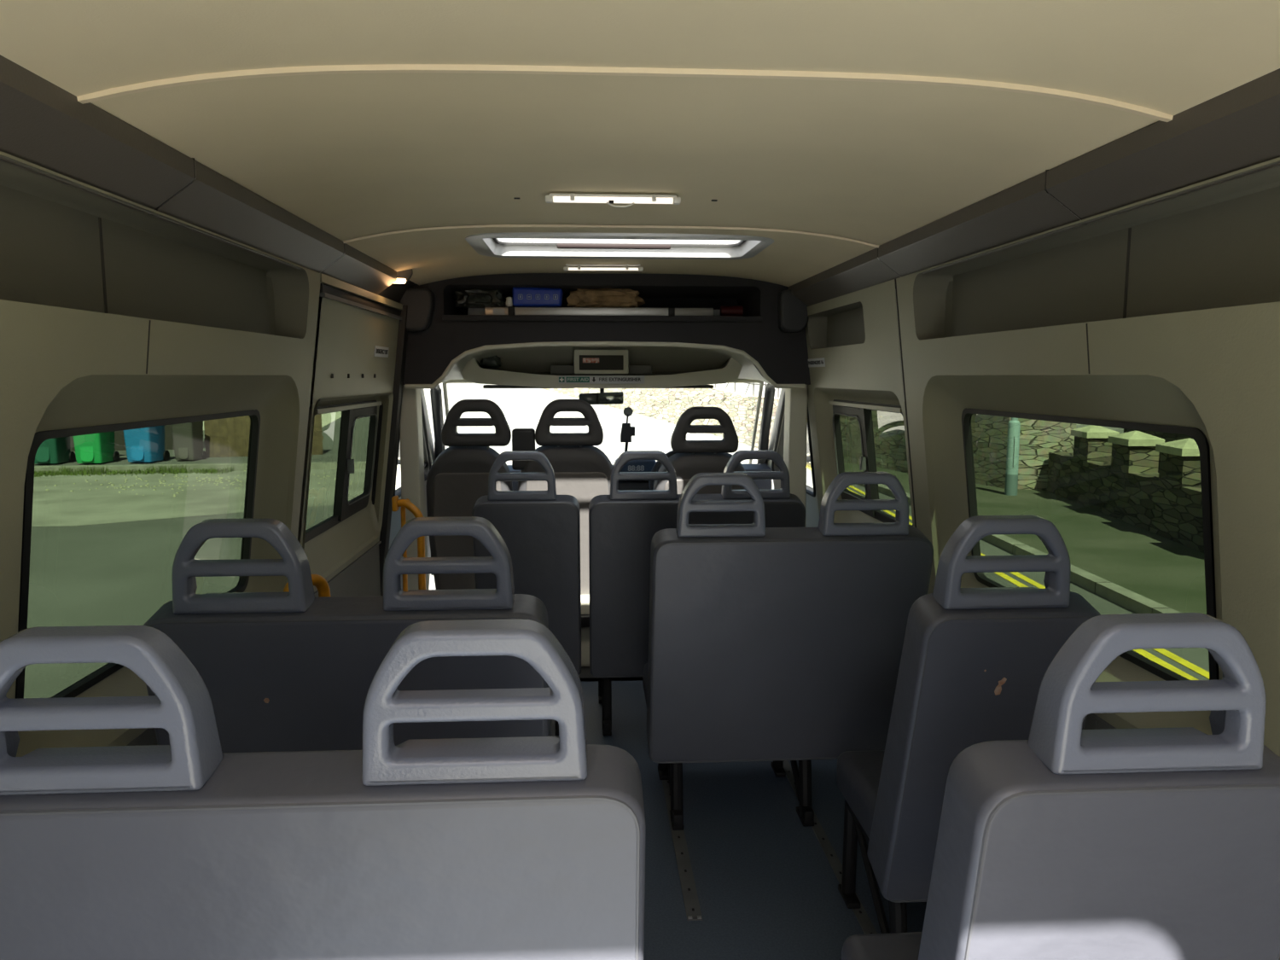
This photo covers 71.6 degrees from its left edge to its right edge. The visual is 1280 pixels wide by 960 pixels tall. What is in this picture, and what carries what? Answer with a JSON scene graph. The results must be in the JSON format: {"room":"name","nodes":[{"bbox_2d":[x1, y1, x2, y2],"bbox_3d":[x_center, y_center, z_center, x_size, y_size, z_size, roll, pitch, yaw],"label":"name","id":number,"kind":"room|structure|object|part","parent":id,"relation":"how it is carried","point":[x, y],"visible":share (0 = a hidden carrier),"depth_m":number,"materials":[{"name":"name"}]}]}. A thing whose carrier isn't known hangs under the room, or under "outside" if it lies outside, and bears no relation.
{"room":"vehicle interior","nodes":[
{"label":"vehicle interior","id":0,"kind":"room"},
{"bbox_2d":[126,727,157,745],"bbox_3d":[-0.969,0.864,1.472,0.012,0.660,2.490,0,7,-3],"label":"wall","id":1,"kind":"structure","parent":0,"point":[148,737],"depth_m":1.77,"materials":[{"name":"grey"}]},
{"bbox_2d":[0,151,320,756],"bbox_3d":[-0.929,0.044,1.376,0.166,0.992,2.485,0,7,-3],"label":"wall","id":2,"kind":"structure","parent":0,"point":[111,312],"depth_m":1.63,"materials":[{"name":"grey plastic"}]},
{"bbox_2d":[0,54,396,294],"bbox_3d":[-0.885,-0.541,1.665,0.176,0.114,3.190,0,7,-3],"label":"trim","id":3,"kind":"structure","parent":2,"relation":"attached to","point":[43,124],"depth_m":1.47,"materials":[{"name":"grey plastic"}]},
{"bbox_3d":[-0.909,-0.588,2.065,0.175,0.114,0.974,0,7,-3],"label":"panel","id":4,"kind":"part","parent":3,"relation":"part of","materials":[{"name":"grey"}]},
{"bbox_3d":[-0.958,-0.685,2.900,0.175,0.114,0.700,0,7,-3],"label":"panel","id":5,"kind":"part","parent":3,"relation":"part of","materials":[{"name":"grey plastic"}]},
{"bbox_2d":[319,273,403,319],"bbox_3d":[-0.982,-0.632,3.147,0.065,0.063,1.200,0,7,-3],"label":"trim","id":6,"kind":"structure","parent":2,"relation":"attached to","point":[332,288],"depth_m":2.96,"materials":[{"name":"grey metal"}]},
{"bbox_2d":[155,162,366,410],"bbox_3d":[-1.100,0.372,2.067,0.211,2.200,3.860,0,7,-3],"label":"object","id":7,"kind":"object","parent":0,"point":[320,300],"visible":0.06,"depth_m":2.88,"materials":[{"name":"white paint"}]},
{"bbox_2d":[15,409,330,698],"bbox_3d":[-0.947,0.490,2.032,0.230,1.271,1.165,0,7,-3],"label":"window","id":8,"kind":"structure","parent":7,"relation":"attached to","point":[108,509],"depth_m":1.72,"materials":[{"name":"clear glass"}]},
{"bbox_3d":[-0.928,0.663,2.535,0.050,0.810,0.210,3,7,23],"label":"grab rail","id":9,"kind":"part","parent":8,"relation":"part of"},
{"bbox_2d":[297,296,399,597],"bbox_3d":[-1.037,0.177,3.213,0.150,1.580,1.110,0,7,-3],"label":"door","id":10,"kind":"structure","parent":7,"relation":"attached to","point":[346,555],"depth_m":3.18,"materials":[{"name":"grey plastic"}]},
{"bbox_2d":[304,400,381,542],"bbox_3d":[-1.086,-0.060,3.248,0.092,0.442,0.900,0,7,-3],"label":"window","id":11,"kind":"structure","parent":10,"relation":"attached to","point":[344,441],"depth_m":3.22,"materials":[{"name":"clear glass"}]},
{"bbox_3d":[-1.046,-0.266,3.226,0.012,0.014,0.870,0,7,-3],"label":"rail","id":12,"kind":"part","parent":11,"relation":"part of","materials":[{"name":"grey metal"}]},
{"bbox_3d":[-1.097,-0.089,3.472,0.060,0.384,0.392,0,7,-3],"label":"slider frame","id":13,"kind":"part","parent":11,"relation":"part of","materials":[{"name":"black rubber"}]},
{"bbox_3d":[-1.073,0.642,3.260,0.012,0.644,1.100,0,7,-3],"label":"panel","id":14,"kind":"part","parent":10,"relation":"part of","materials":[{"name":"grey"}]},
{"bbox_2d":[373,345,389,357],"bbox_3d":[-0.994,-0.493,3.414,0.007,0.040,0.220,0,7,-3],"label":"sticker","id":15,"kind":"object","parent":10,"relation":"attached to","point":[382,352],"visible":1,"depth_m":3.40,"materials":[{"name":"grey paper"}]},
{"bbox_2d":[388,388,435,590],"bbox_3d":[-1.237,0.190,4.649,0.263,1.460,1.530,-1,7,-6],"label":"door","id":16,"kind":"structure","parent":7,"relation":"attached to","point":[428,447],"depth_m":4.70,"materials":[{"name":"beige"}]},
{"bbox_2d":[397,440,427,468],"bbox_3d":[-1.294,-0.225,4.941,0.220,0.325,0.100,0,7,-3],"label":"mirror","id":17,"kind":"object","parent":16,"relation":"attached to","point":[425,456],"depth_m":4.91,"materials":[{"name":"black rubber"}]},
{"bbox_2d":[399,273,810,384],"bbox_3d":[-0.155,-0.678,4.067,1.940,0.475,0.660,0,7,-3],"label":"storage shelf","id":18,"kind":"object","parent":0,"point":[770,329],"depth_m":3.79,"materials":[{"name":"black plastic"}]},
{"bbox_2d":[371,305,407,596],"bbox_3d":[-1.113,0.099,3.789,0.298,1.660,0.075,0,7,-3],"label":"trim","id":19,"kind":"structure","parent":18,"relation":"attached to","point":[403,333],"depth_m":3.73,"materials":[{"name":"black rubber"}]},
{"bbox_2d":[378,279,414,302],"bbox_3d":[-0.960,-0.732,3.469,0.075,0.165,0.560,0,7,-3],"label":"trim","id":20,"kind":"structure","parent":18,"relation":"attached to","point":[394,292],"depth_m":3.54,"materials":[{"name":"grey plastic"}]},
{"bbox_2d":[393,268,413,283],"bbox_3d":[-0.899,-0.762,3.305,0.100,0.062,0.095,-2,7,-17],"label":"lamp","id":21,"kind":"object","parent":18,"relation":"attached to","point":[403,276],"visible":0.44,"depth_m":3.27,"materials":[{"name":"grey plastic"}]},
{"bbox_2d":[399,384,429,590],"bbox_3d":[-1.004,0.235,3.958,0.100,1.330,0.120,0,7,-3],"label":"trim","id":22,"kind":"structure","parent":18,"relation":"attached to","point":[410,427],"depth_m":3.87,"materials":[{"name":"beige plastic"}]},
{"bbox_2d":[430,384,445,459],"bbox_3d":[-1.089,-0.254,4.776,0.070,0.602,1.067,-1,7,-11],"label":"door frame","id":23,"kind":"structure","parent":18,"relation":"attached to","point":[435,393],"depth_m":4.67,"materials":[{"name":"grey plastic"}]},
{"bbox_2d":[467,301,507,314],"bbox_3d":[-0.704,-0.800,4.090,0.189,0.123,0.110,0,7,-3],"label":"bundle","id":24,"kind":"object","parent":18,"relation":"on","point":[471,311],"visible":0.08,"depth_m":4.05,"materials":[{"name":"grey"}]},
{"bbox_2d":[482,384,572,388],"bbox_3d":[-0.542,-0.461,4.372,0.440,0.016,0.150,0,7,-3],"label":"sun visor","id":25,"kind":"object","parent":18,"relation":"attached to","point":[484,386],"visible":0.5,"depth_m":4.29,"materials":[{"name":"grey plastic"}]},
{"bbox_2d":[460,345,741,388],"bbox_3d":[-0.188,-0.561,4.300,1.320,0.228,0.320,0,7,-3],"label":"trim","id":26,"kind":"structure","parent":18,"relation":"attached to","point":[474,371],"depth_m":4.17,"materials":[{"name":"beige plastic"}]},
{"bbox_2d":[573,349,628,373],"bbox_3d":[-0.180,-0.551,4.137,0.254,0.112,0.057,0,7,-3],"label":"display unit","id":27,"kind":"object","parent":18,"relation":"attached to","point":[585,361],"visible":1,"depth_m":4.11,"materials":[{"name":"beige"}]},
{"bbox_2d":[558,375,644,383],"bbox_3d":[-0.179,-0.468,4.137,0.400,0.038,0.007,0,7,-3],"label":"notice","id":28,"kind":"object","parent":18,"relation":"attached to","point":[562,379],"visible":1,"depth_m":4.14,"materials":[{"name":"grey plastic"}]},
{"bbox_3d":[-0.364,-0.467,4.125,0.026,0.024,0.002,0,7,-3],"label":"green panel","id":29,"kind":"part","parent":28,"relation":"part of","materials":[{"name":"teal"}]},
{"bbox_3d":[-0.289,-0.467,4.130,0.108,0.026,0.002,0,7,-3],"label":"green panel","id":30,"kind":"part","parent":28,"relation":"part of","materials":[{"name":"teal plastic"}]},
{"bbox_2d":[484,306,720,315],"bbox_3d":[-0.164,-0.743,3.954,1.030,0.044,0.150,0,7,-3],"label":"ramp","id":31,"kind":"object","parent":18,"relation":"on","point":[510,310],"visible":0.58,"depth_m":3.89,"materials":[{"name":"silver metal"}]},
{"bbox_2d":[453,288,505,308],"bbox_3d":[-0.711,-0.805,3.917,0.237,0.084,0.110,0,7,-3],"label":"plastic sack","id":32,"kind":"object","parent":31,"relation":"on","point":[474,298],"visible":0.97,"depth_m":3.88,"materials":[{"name":"black plastic"}]},
{"bbox_2d":[505,287,563,307],"bbox_3d":[-0.466,-0.806,3.931,0.248,0.084,0.153,0,7,-3],"label":"pack","id":33,"kind":"object","parent":31,"relation":"on","point":[522,297],"visible":0.96,"depth_m":3.86,"materials":[{"name":"blue plastic"}]},
{"bbox_2d":[566,288,645,307],"bbox_3d":[-0.150,-0.810,3.945,0.350,0.089,0.167,0,7,-3],"label":"paper bag","id":34,"kind":"object","parent":31,"relation":"on","point":[597,297],"visible":0.84,"depth_m":3.89,"materials":[{"name":"brown paper"}]},
{"bbox_3d":[0.320,-0.743,3.986,0.060,0.034,0.130,0,7,-3],"label":"plate","id":35,"kind":"part","parent":31,"relation":"part of","materials":[{"name":"metal"}]},
{"bbox_2d":[404,341,805,388],"bbox_3d":[-0.140,-0.494,3.812,1.720,0.202,0.020,0,7,-3],"label":"trim","id":36,"kind":"structure","parent":18,"relation":"attached to","point":[465,353],"depth_m":3.79,"materials":[{"name":"beige plastic"}]},
{"bbox_2d":[636,384,713,388],"bbox_3d":[0.137,-0.465,4.411,0.440,0.016,0.150,0,7,-3],"label":"sun visor","id":37,"kind":"object","parent":18,"relation":"attached to","point":[698,386],"visible":0.48,"depth_m":4.34,"materials":[{"name":"grey plastic"}]},
{"bbox_2d":[713,301,743,315],"bbox_3d":[0.397,-0.773,4.017,0.131,0.069,0.050,0,7,-3],"label":"fire extinguisher","id":38,"kind":"object","parent":18,"relation":"on","point":[724,310],"visible":0.75,"depth_m":4.00,"materials":[{"name":"red metal"}]},
{"bbox_3d":[0.350,-0.788,4.012,0.037,0.037,0.008,0,7,-3],"label":"handle","id":39,"kind":"part","parent":38,"relation":"part of","materials":[{"name":"black paint"}]},
{"bbox_2d":[756,383,775,464],"bbox_3d":[0.697,-0.266,4.878,0.069,0.602,1.067,1,7,4],"label":"door frame","id":40,"kind":"structure","parent":18,"relation":"attached to","point":[770,390],"depth_m":4.79,"materials":[{"name":"grey plastic"}]},
{"bbox_2d":[788,68,1279,306],"bbox_3d":[0.832,-0.581,2.012,0.176,0.114,3.690,0,7,-3],"label":"trim","id":41,"kind":"structure","parent":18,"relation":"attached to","point":[1236,129],"depth_m":1.55,"materials":[{"name":"grey plastic"}]},
{"bbox_3d":[0.760,-0.726,3.247,0.175,0.114,1.200,0,7,-3],"label":"panel","id":42,"kind":"part","parent":41,"relation":"part of","materials":[{"name":"grey plastic"}]},
{"bbox_3d":[0.823,-0.599,2.164,0.175,0.114,0.974,0,7,-3],"label":"panel","id":43,"kind":"part","parent":41,"relation":"part of","materials":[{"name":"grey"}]},
{"bbox_2d":[440,346,770,383],"bbox_3d":[-0.161,-0.545,4.188,1.720,0.182,0.550,0,7,-3],"label":"console","id":44,"kind":"structure","parent":0,"point":[534,358],"depth_m":4.21,"materials":[{"name":"beige"}]},
{"bbox_2d":[442,378,763,463],"bbox_3d":[-0.202,-0.290,4.921,1.814,0.540,0.868,0,7,-3],"label":"window","id":45,"kind":"structure","parent":44,"relation":"attached to","point":[738,381],"depth_m":4.58,"materials":[{"name":"clear glass"}]},
{"bbox_2d":[579,388,623,404],"bbox_3d":[-0.202,-0.453,4.631,0.232,0.121,0.042,0,7,-3],"label":"mirror","id":46,"kind":"object","parent":45,"relation":"attached to","point":[602,398],"visible":0.71,"depth_m":4.62,"materials":[{"name":"black paint"}]},
{"bbox_3d":[-0.269,-0.421,4.616,0.085,0.044,0.003,0,7,-3],"label":"glass","id":47,"kind":"part","parent":46,"relation":"part of","materials":[{"name":"grey mirror"}]},
{"bbox_3d":[-0.152,-0.426,4.622,0.130,0.054,0.003,0,7,-3],"label":"glass","id":48,"kind":"part","parent":46,"relation":"part of","materials":[{"name":"grey mirror"}]},
{"bbox_2d":[620,407,634,451],"bbox_3d":[-0.069,-0.231,4.877,0.080,0.339,0.082,0,7,-3],"label":"holder","id":49,"kind":"object","parent":45,"relation":"attached to","point":[627,431],"visible":0.98,"depth_m":4.83,"materials":[{"name":"grey plastic"}]},
{"bbox_2d":[623,407,633,416],"bbox_3d":[-0.066,-0.374,4.861,0.052,0.052,0.021,0,7,-3],"label":"cup","id":50,"kind":"object","parent":49,"relation":"on","point":[628,411],"depth_m":4.85,"materials":[{"name":"plastic"}]},
{"bbox_2d":[0,0,1279,286],"bbox_3d":[-0.035,-0.652,1.964,1.600,0.096,3.710,0,7,-3],"label":"ceiling","id":51,"kind":"structure","parent":0,"point":[404,130],"depth_m":1.36,"materials":[{"name":"beige plastic"}]},
{"bbox_2d":[563,263,643,271],"bbox_3d":[-0.143,-0.825,3.447,0.310,0.027,0.026,0,7,-1],"label":"recessed light","id":52,"kind":"object","parent":51,"relation":"in","point":[565,268],"visible":1,"depth_m":3.44,"materials":[{"name":"white plastic"}]},
{"bbox_3d":[-0.106,-0.798,3.192,1.580,0.085,1.232,0,7,-3],"label":"panel","id":53,"kind":"part","parent":51,"relation":"part of","materials":[{"name":"beige plastic"}]},
{"bbox_2d":[545,192,680,207],"bbox_3d":[-0.064,-0.668,2.129,0.325,0.031,0.026,0,7,-4],"label":"recessed light","id":54,"kind":"object","parent":51,"relation":"in","point":[573,198],"visible":1,"depth_m":2.12,"materials":[{"name":"white plastic"}]},
{"bbox_3d":[-0.046,-0.658,2.122,0.067,0.014,0.006,0,7,-4],"label":"pull cord","id":55,"kind":"part","parent":54,"relation":"part of","materials":[{"name":"white plastic"}]},
{"bbox_2d":[465,232,773,259],"bbox_3d":[-0.063,-0.806,2.965,1.000,0.069,0.525,0,7,-3],"label":"skylight","id":56,"kind":"object","parent":51,"relation":"attached to","point":[527,245],"visible":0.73,"depth_m":3.17,"materials":[{"name":"white plastic"}]},
{"bbox_3d":[-0.032,-0.653,1.923,1.580,0.085,1.332,0,7,-3],"label":"panel","id":57,"kind":"part","parent":51,"relation":"part of","materials":[{"name":"beige plastic"}]},
{"bbox_2d":[551,666,926,959],"bbox_3d":[-0.080,1.039,2.951,1.950,0.048,5.280,0,7,-3],"label":"floor","id":58,"kind":"structure","parent":0,"point":[743,878],"depth_m":2.50,"materials":[{"name":"plastic"}]},
{"bbox_2d":[0,619,645,959],"bbox_3d":[-0.409,0.671,1.246,0.803,1.090,0.545,0,7,-3],"label":"seat","id":59,"kind":"object","parent":58,"relation":"on","point":[526,847],"visible":1,"depth_m":0.96,"materials":[{"name":"plastic"}]},
{"bbox_3d":[-0.401,0.653,1.100,0.803,0.700,0.129,0,18,-3],"label":"backrest","id":60,"kind":"part","parent":59,"relation":"part of","materials":[{"name":"plastic"}]},
{"bbox_2d":[143,516,551,752],"bbox_3d":[-0.570,0.586,1.964,0.755,1.090,0.557,0,7,-3],"label":"seat","id":61,"kind":"object","parent":58,"relation":"on","point":[293,670],"visible":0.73,"depth_m":1.67,"materials":[{"name":"plastic"}]},
{"bbox_3d":[-0.561,0.567,1.817,0.755,0.700,0.129,0,19,-3],"label":"backrest","id":62,"kind":"part","parent":61,"relation":"part of","materials":[{"name":"plastic"}]},
{"bbox_2d":[391,495,426,591],"bbox_3d":[-0.942,0.494,3.662,0.123,0.865,0.065,0,7,-3],"label":"grab rail","id":63,"kind":"object","parent":58,"relation":"on","point":[396,503],"visible":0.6,"depth_m":3.62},
{"bbox_2d":[425,399,612,666],"bbox_3d":[-0.556,0.227,4.345,0.879,1.257,0.733,0,7,-3],"label":"seat","id":64,"kind":"object","parent":58,"relation":"on","point":[458,476],"visible":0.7,"depth_m":3.96,"materials":[{"name":"grey fabric"}]},
{"bbox_3d":[-0.774,0.270,4.052,0.327,0.643,0.020,0,19,-3],"label":"panel","id":65,"kind":"part","parent":64,"relation":"part of","materials":[{"name":"grey"}]},
{"bbox_3d":[-0.778,0.211,4.106,0.387,0.760,0.150,0,19,-3],"label":"backrest","id":66,"kind":"part","parent":64,"relation":"part of","materials":[{"name":"grey fabric"}]},
{"bbox_3d":[-0.333,0.208,4.131,0.457,0.760,0.150,0,19,-3],"label":"backrest","id":67,"kind":"part","parent":64,"relation":"part of","materials":[{"name":"grey fabric"}]},
{"bbox_3d":[-0.330,0.267,4.077,0.397,0.643,0.020,0,19,-3],"label":"panel","id":68,"kind":"part","parent":64,"relation":"part of","materials":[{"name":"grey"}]},
{"bbox_3d":[-0.564,0.685,4.374,0.800,0.340,0.500,0,7,-3],"label":"seat","id":69,"kind":"part","parent":64,"relation":"part of","materials":[{"name":"beige"}]},
{"bbox_3d":[-0.548,0.653,4.089,0.860,0.050,0.050,0,7,-3],"label":"rail","id":70,"kind":"part","parent":64,"relation":"part of","materials":[{"name":"metal"}]},
{"bbox_2d":[471,451,581,735],"bbox_3d":[-0.422,0.412,3.453,0.383,1.089,0.533,0,7,-3],"label":"seat","id":71,"kind":"object","parent":58,"relation":"on","point":[540,530],"visible":0.62,"depth_m":3.19,"materials":[{"name":"plastic"}]},
{"bbox_3d":[-0.414,0.396,3.307,0.383,0.700,0.129,0,17,-3],"label":"backrest","id":72,"kind":"part","parent":71,"relation":"part of","materials":[{"name":"plastic"}]},
{"bbox_3d":[-0.309,0.820,3.427,0.036,0.285,0.168,0,7,-3],"label":"leg","id":73,"kind":"part","parent":71,"relation":"part of","materials":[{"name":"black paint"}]},
{"bbox_3d":[0.091,1.011,3.036,0.038,0.004,1.625,0,7,-3],"label":"seat rail","id":74,"kind":"part","parent":58,"relation":"part of","materials":[{"name":"metal"}]},
{"bbox_2d":[588,450,805,735],"bbox_3d":[0.195,0.409,3.478,0.786,1.089,0.533,0,7,-3],"label":"seat","id":75,"kind":"object","parent":58,"relation":"on","point":[623,525],"visible":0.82,"depth_m":3.21,"materials":[{"name":"plastic"}]},
{"bbox_3d":[-0.129,0.820,3.427,0.036,0.285,0.168,0,7,-3],"label":"leg","id":76,"kind":"part","parent":75,"relation":"part of","materials":[{"name":"black paint"}]},
{"bbox_3d":[0.203,0.393,3.333,0.786,0.700,0.129,0,17,-3],"label":"backrest","id":77,"kind":"part","parent":75,"relation":"part of","materials":[{"name":"plastic"}]},
{"bbox_2d":[652,407,745,494],"bbox_3d":[0.273,0.239,4.394,0.480,1.222,0.733,0,7,-3],"label":"seat","id":78,"kind":"object","parent":58,"relation":"on","point":[692,457],"visible":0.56,"depth_m":4.00,"materials":[{"name":"grey fabric"}]},
{"bbox_3d":[0.286,0.239,4.170,0.457,0.760,0.150,0,19,-3],"label":"backrest","id":79,"kind":"part","parent":78,"relation":"part of","materials":[{"name":"grey fabric"}]},
{"bbox_3d":[0.289,0.298,4.117,0.397,0.643,0.020,0,19,-3],"label":"panel","id":80,"kind":"part","parent":78,"relation":"part of","materials":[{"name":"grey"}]},
{"bbox_2d":[642,471,933,830],"bbox_3d":[0.411,0.493,2.755,0.786,1.091,0.575,0,7,-3],"label":"seat","id":81,"kind":"object","parent":58,"relation":"on","point":[776,645],"visible":0.98,"depth_m":2.52,"materials":[{"name":"plastic"}]},
{"bbox_2d":[642,662,647,704],"bbox_3d":[0.406,0.684,2.880,0.776,0.110,0.360,0,7,-3],"label":"cushion","id":82,"kind":"object","parent":81,"relation":"on","point":[645,668],"depth_m":2.91,"materials":[{"name":"grey fabric"}]},
{"bbox_3d":[0.110,0.902,2.726,0.036,0.285,0.168,0,7,-3],"label":"leg","id":83,"kind":"part","parent":81,"relation":"part of","materials":[{"name":"black paint"}]},
{"bbox_3d":[0.420,0.483,2.610,0.786,0.725,0.130,0,20,-3],"label":"backrest","id":84,"kind":"part","parent":81,"relation":"part of","materials":[{"name":"plastic"}]},
{"bbox_3d":[0.507,0.899,2.749,0.036,0.285,0.168,0,7,-3],"label":"leg","id":85,"kind":"part","parent":81,"relation":"part of","materials":[{"name":"black paint"}]},
{"bbox_3d":[0.531,1.042,2.775,0.030,0.004,2.200,0,7,-3],"label":"seat rail","id":86,"kind":"part","parent":58,"relation":"part of","materials":[{"name":"metal"}]},
{"bbox_2d":[836,514,1100,933],"bbox_3d":[0.698,0.580,2.003,0.360,1.094,0.610,0,7,-3],"label":"seat","id":87,"kind":"object","parent":58,"relation":"on","point":[974,662],"visible":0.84,"depth_m":1.73,"materials":[{"name":"plastic"}]},
{"bbox_3d":[0.692,0.842,2.138,0.300,0.050,0.348,0,7,-3],"label":"seat frame","id":88,"kind":"part","parent":87,"relation":"part of","materials":[{"name":"black paint"}]},
{"bbox_2d":[836,750,884,837],"bbox_3d":[0.691,0.770,2.146,0.350,0.110,0.360,0,7,-3],"label":"cushion","id":89,"kind":"object","parent":87,"relation":"on","point":[858,772],"depth_m":2.15,"materials":[{"name":"grey fabric"}]},
{"bbox_3d":[0.575,0.987,2.002,0.036,0.285,0.168,0,7,-3],"label":"leg","id":90,"kind":"part","parent":87,"relation":"part of","materials":[{"name":"black paint"}]},
{"bbox_3d":[0.706,0.561,1.855,0.360,0.720,0.130,0,23,-3],"label":"backrest","id":91,"kind":"part","parent":87,"relation":"part of","materials":[{"name":"plastic"}]},
{"bbox_2d":[841,612,1279,959],"bbox_3d":[0.556,0.666,1.284,0.399,1.090,0.545,0,7,-3],"label":"seat","id":92,"kind":"object","parent":58,"relation":"on","point":[1065,841],"visible":1,"depth_m":1.00,"materials":[{"name":"plastic"}]},
{"bbox_2d":[841,931,922,959],"bbox_3d":[0.551,0.858,1.395,0.389,0.110,0.360,0,7,-3],"label":"cushion","id":93,"kind":"object","parent":92,"relation":"on","point":[893,945],"depth_m":1.51,"materials":[{"name":"grey fabric"}]},
{"bbox_3d":[0.565,0.648,1.138,0.399,0.700,0.129,0,18,-3],"label":"backrest","id":94,"kind":"part","parent":92,"relation":"part of","materials":[{"name":"plastic"}]},
{"bbox_2d":[871,188,1076,408],"bbox_3d":[1.026,0.357,2.189,0.211,2.200,3.860,0,7,-3],"label":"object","id":95,"kind":"object","parent":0,"point":[1044,189],"visible":0.09,"depth_m":2.98,"materials":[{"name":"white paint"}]},
{"bbox_2d":[767,388,819,527],"bbox_3d":[0.865,0.176,4.769,0.263,1.460,1.530,0,7,-1],"label":"door","id":96,"kind":"structure","parent":95,"relation":"attached to","point":[776,440],"depth_m":4.64,"materials":[{"name":"beige plastic"}]},
{"bbox_2d":[782,431,810,462],"bbox_3d":[0.882,-0.239,5.066,0.220,0.325,0.100,0,7,-3],"label":"mirror","id":97,"kind":"object","parent":96,"relation":"attached to","point":[808,460],"depth_m":5.03,"materials":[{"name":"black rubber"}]},
{"bbox_2d":[828,399,912,526],"bbox_3d":[0.871,-0.073,3.360,0.092,0.442,0.900,0,7,-3],"label":"window","id":98,"kind":"structure","parent":95,"relation":"attached to","point":[869,437],"depth_m":3.33,"materials":[{"name":"clear glass"}]},
{"bbox_3d":[0.856,-0.102,3.584,0.060,0.384,0.392,0,7,-3],"label":"slider frame","id":99,"kind":"part","parent":98,"relation":"part of","materials":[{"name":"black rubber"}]},
{"bbox_3d":[0.831,-0.278,3.334,0.012,0.014,0.870,0,7,-3],"label":"rail","id":100,"kind":"part","parent":98,"relation":"part of","materials":[{"name":"grey metal"}]},
{"bbox_2d":[961,407,1218,680],"bbox_3d":[0.960,0.098,2.009,0.079,0.487,0.990,0,7,-3],"label":"window","id":101,"kind":"structure","parent":95,"relation":"attached to","point":[1130,503],"depth_m":1.82,"materials":[{"name":"clear glass"}]},
{"bbox_2d":[805,157,1279,756],"bbox_3d":[0.892,-0.043,2.114,0.168,0.994,3.760,0,7,-3],"label":"wall","id":102,"kind":"structure","parent":0,"point":[1166,312],"depth_m":1.70,"materials":[{"name":"grey plastic"}]},
{"bbox_2d":[783,384,807,527],"bbox_3d":[0.703,0.224,4.056,0.100,1.330,0.120,0,7,-3],"label":"trim","id":103,"kind":"structure","parent":102,"relation":"attached to","point":[795,412],"depth_m":3.96,"materials":[{"name":"beige plastic"}]},
{"bbox_2d":[808,357,825,366],"bbox_3d":[0.741,-0.494,3.737,0.006,0.036,0.280,0,7,-3],"label":"sticker","id":104,"kind":"object","parent":102,"relation":"attached to","point":[812,362],"visible":1,"depth_m":3.72,"materials":[{"name":"grey"}]},
{"bbox_2d":[1083,713,1279,959],"bbox_3d":[0.933,0.777,2.213,0.012,0.660,3.760,0,7,-3],"label":"wall","id":105,"kind":"structure","parent":0,"point":[1093,721],"depth_m":1.85,"materials":[{"name":"grey"}]},
{"label":"outside","id":106,"kind":"structure","parent":0,"visible":0},
{"bbox_2d":[395,468,401,489],"bbox_3d":[-21.311,0.257,15.030,39.000,0.001,7.800,0,7,-3],"label":"apron","id":107,"kind":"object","parent":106,"point":[398,474],"depth_m":17.29,"materials":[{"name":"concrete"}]},
{"bbox_3d":[-0.249,0.433,5.835,1.900,0.950,0.700,0,7,-3],"label":"bonnet","id":108,"kind":"object","parent":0,"visible":0},
{"bbox_2d":[430,458,773,575],"bbox_3d":[-0.210,0.204,5.125,1.860,0.720,0.700,0,7,-3],"label":"dashboard","id":109,"kind":"object","parent":108,"relation":"attached to","point":[633,465],"visible":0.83,"depth_m":4.83,"materials":[{"name":"grey plastic"}]},
{"bbox_2d":[648,450,676,490],"bbox_3d":[0.257,0.020,4.639,0.427,0.367,0.285,0,7,-3],"label":"steering wheel","id":110,"kind":"object","parent":109,"relation":"attached to","point":[669,454],"visible":0.06,"depth_m":4.64,"materials":[{"name":"black plastic"}]},
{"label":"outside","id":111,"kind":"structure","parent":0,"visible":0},
{"bbox_2d":[423,382,781,457],"bbox_3d":[-1.298,-8.753,75.546,22.000,3.800,108.000,0,7,-3],"label":"hill","id":112,"kind":"structure","parent":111,"point":[521,408],"depth_m":28.63,"materials":[{"name":"stone"}]},
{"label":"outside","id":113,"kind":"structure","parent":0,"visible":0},
{"bbox_2d":[429,457,813,589],"bbox_3d":[-3.372,-4.982,59.731,600.000,0.001,600.000,0,7,-3],"label":"road","id":114,"kind":"structure","parent":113,"point":[809,479],"depth_m":18.14,"materials":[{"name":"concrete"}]},
{"bbox_2d":[541,384,779,448],"bbox_3d":[-1.691,-4.282,31.229,2.108,5.250,37.701,-4,8,-29],"label":"stone wall","id":115,"kind":"structure","parent":114,"relation":"on","point":[665,404],"depth_m":26.19,"materials":[{"name":"stone"}]},
{"bbox_2d":[715,381,779,397],"bbox_3d":[3.291,-2.576,23.199,0.164,0.952,6.326,-3,7,-24],"label":"railing","id":116,"kind":"object","parent":115,"relation":"on","point":[753,384],"visible":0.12,"depth_m":23.88,"materials":[{"name":"grey metal"}]}
]}

